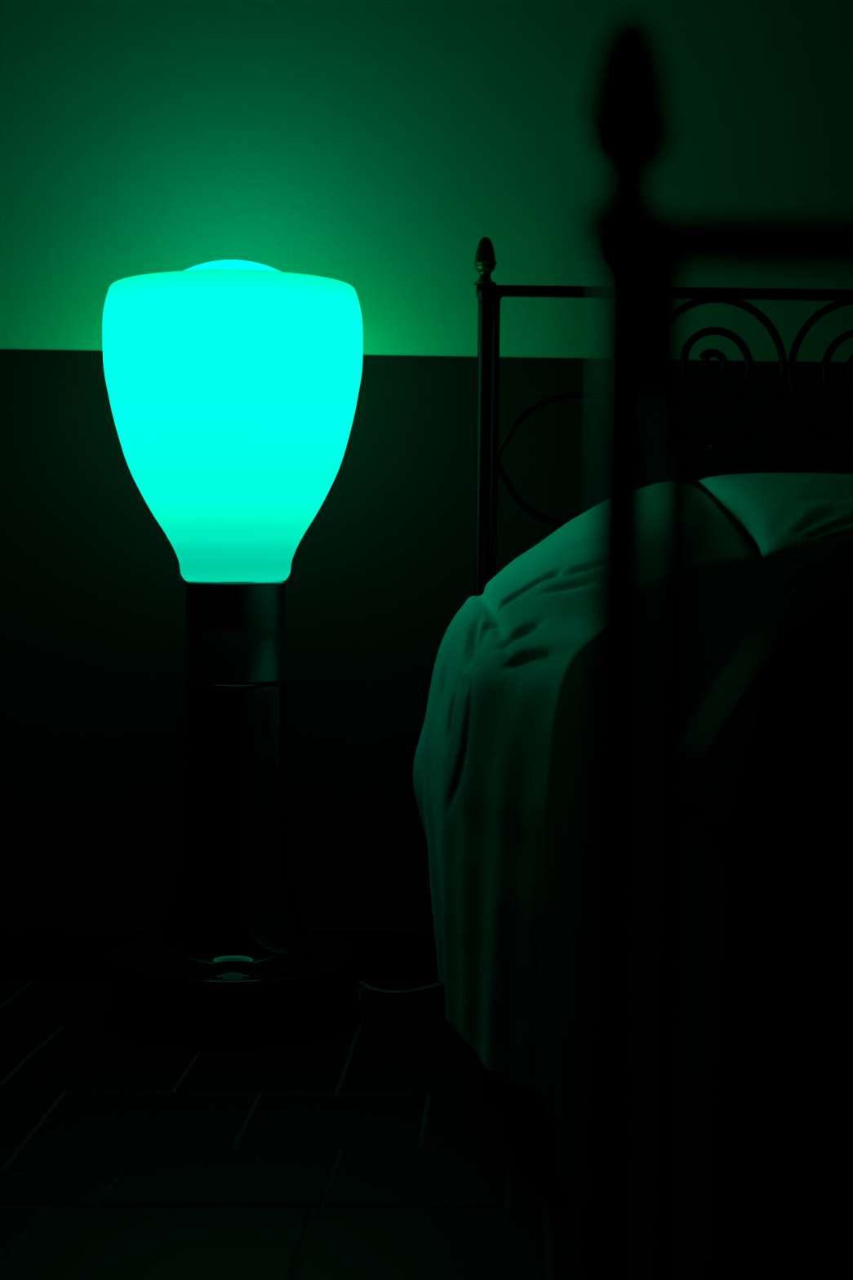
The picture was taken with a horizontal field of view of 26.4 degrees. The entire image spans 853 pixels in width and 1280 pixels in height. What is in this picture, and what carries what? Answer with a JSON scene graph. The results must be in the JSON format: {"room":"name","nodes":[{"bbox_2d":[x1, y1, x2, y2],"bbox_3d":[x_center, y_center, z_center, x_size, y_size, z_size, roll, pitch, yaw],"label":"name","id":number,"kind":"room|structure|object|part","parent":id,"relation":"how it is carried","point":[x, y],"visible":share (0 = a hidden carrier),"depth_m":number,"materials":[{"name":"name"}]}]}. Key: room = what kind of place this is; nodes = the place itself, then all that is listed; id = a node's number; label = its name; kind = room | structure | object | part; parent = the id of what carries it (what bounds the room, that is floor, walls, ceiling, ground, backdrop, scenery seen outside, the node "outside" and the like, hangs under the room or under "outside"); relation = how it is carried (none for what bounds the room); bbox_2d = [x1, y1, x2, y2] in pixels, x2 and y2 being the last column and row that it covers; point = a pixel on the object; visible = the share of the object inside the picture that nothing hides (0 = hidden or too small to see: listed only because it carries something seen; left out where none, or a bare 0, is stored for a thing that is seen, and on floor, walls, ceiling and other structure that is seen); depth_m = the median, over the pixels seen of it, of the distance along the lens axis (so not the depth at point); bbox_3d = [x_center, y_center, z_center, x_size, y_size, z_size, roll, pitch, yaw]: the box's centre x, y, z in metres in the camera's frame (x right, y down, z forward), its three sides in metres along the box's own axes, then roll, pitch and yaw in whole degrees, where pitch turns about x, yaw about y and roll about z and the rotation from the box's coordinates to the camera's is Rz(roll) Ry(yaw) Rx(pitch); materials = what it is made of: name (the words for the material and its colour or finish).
{"room":"bedroom","nodes":[
{"label":"bedroom","id":0,"kind":"room"},
{"bbox_2d":[0,979,582,1279],"bbox_3d":[0.201,0.742,0.208,5.632,0.061,5.812,1,3,0],"label":"floor","id":1,"kind":"structure","parent":0,"point":[381,1145],"depth_m":2.14,"materials":[{"name":"grey tile"}]},
{"bbox_2d":[102,259,363,1047],"bbox_3d":[-0.291,0.003,2.728,0.388,1.131,0.385,1,3,0],"label":"floor lamp","id":2,"kind":"object","parent":1,"relation":"on","point":[233,385],"visible":1,"depth_m":2.62,"materials":[{"name":"glass"}]},
{"bbox_3d":[-0.287,-0.406,2.706,0.328,0.314,0.328,1,3,0],"label":"globe","id":3,"kind":"part","parent":2,"relation":"part of","materials":[{"name":"teal"}]},
{"bbox_3d":[-0.287,-0.306,2.712,0.385,0.436,0.385,0,3,0],"label":"lamp shade","id":4,"kind":"part","parent":2,"relation":"part of","materials":[{"name":"teal"}]},
{"bbox_2d":[359,980,443,995],"bbox_3d":[0.033,0.550,2.921,0.324,0.024,0.045,0,3,-12],"label":"power cord","id":5,"kind":"object","parent":1,"relation":"on","point":[362,984],"visible":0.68,"depth_m":2.90,"materials":[{"name":"grey plastic"}]},
{"bbox_2d":[473,16,852,1279],"bbox_3d":[0.795,0.035,1.818,1.464,1.190,2.090,1,3,0],"label":"bed","id":6,"kind":"object","parent":1,"relation":"on","point":[640,254],"visible":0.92,"depth_m":0.79,"materials":[{"name":"black metal"}]},
{"bbox_3d":[0.084,0.008,2.845,0.028,1.116,0.028,1,3,0],"label":"post","id":7,"kind":"part","parent":6,"relation":"part of","materials":[{"name":"black metal"}]},
{"bbox_2d":[413,482,760,1092],"bbox_3d":[0.766,0.167,1.840,1.571,0.699,1.945,1,3,0],"label":"bedspread","id":8,"kind":"object","parent":6,"relation":"on","point":[481,761],"visible":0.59,"depth_m":2.13,"materials":[{"name":"grey fabric"}]},
{"bbox_2d":[534,545,852,1279],"bbox_3d":[0.818,0.234,1.415,1.394,0.612,1.108,1,3,0],"label":"throw blanket","id":9,"kind":"object","parent":8,"relation":"on","point":[766,1188],"visible":0.64,"depth_m":0.90,"materials":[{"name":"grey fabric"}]},
{"bbox_2d":[697,472,852,555],"bbox_3d":[0.774,-0.145,2.475,0.745,0.170,0.426,0,3,-3],"label":"pillow","id":10,"kind":"object","parent":8,"relation":"on","point":[785,513],"visible":0.83,"depth_m":2.40,"materials":[{"name":"grey fabric"}]},
{"bbox_3d":[0.081,0.249,0.805,0.035,0.856,0.035,1,3,0],"label":"post","id":11,"kind":"part","parent":6,"relation":"part of","materials":[{"name":"black metal"}]},
{"bbox_3d":[0.797,-0.133,2.837,1.402,0.814,0.014,1,3,0],"label":"tube frame","id":12,"kind":"part","parent":6,"relation":"part of","materials":[{"name":"black metal"}]},
{"bbox_3d":[0.801,-0.532,2.815,1.414,0.017,0.013,1,3,0],"label":"rail","id":13,"kind":"part","parent":6,"relation":"part of","materials":[{"name":"black metal"}]},
{"bbox_3d":[0.794,0.108,0.796,1.400,0.557,0.014,1,3,0],"label":"tube frame","id":14,"kind":"part","parent":6,"relation":"part of","materials":[{"name":"black metal"}]},
{"bbox_3d":[0.797,-0.163,0.782,1.414,0.020,0.013,1,3,0],"label":"rail","id":15,"kind":"part","parent":6,"relation":"part of","materials":[{"name":"black metal"}]},
{"bbox_2d":[0,0,852,362],"bbox_3d":[0.155,-0.817,2.985,5.300,2.750,0.120,1,3,-2],"label":"wall","id":16,"kind":"structure","parent":0,"point":[372,147],"depth_m":2.92,"materials":[{"name":"paint"}]},
{"bbox_2d":[0,925,439,980],"bbox_3d":[0.142,0.516,2.990,5.300,0.087,0.013,1,3,-2],"label":"baseboard","id":17,"kind":"structure","parent":16,"relation":"attached to","point":[26,952],"depth_m":2.96,"materials":[{"name":"black wood"}]},
{"bbox_2d":[0,349,852,928],"bbox_3d":[0.147,0.051,2.972,5.300,1.018,0.002,1,3,-2],"label":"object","id":18,"kind":"structure","parent":16,"relation":"attached to","point":[93,588],"depth_m":2.95,"materials":[{"name":"paint"}]}
]}

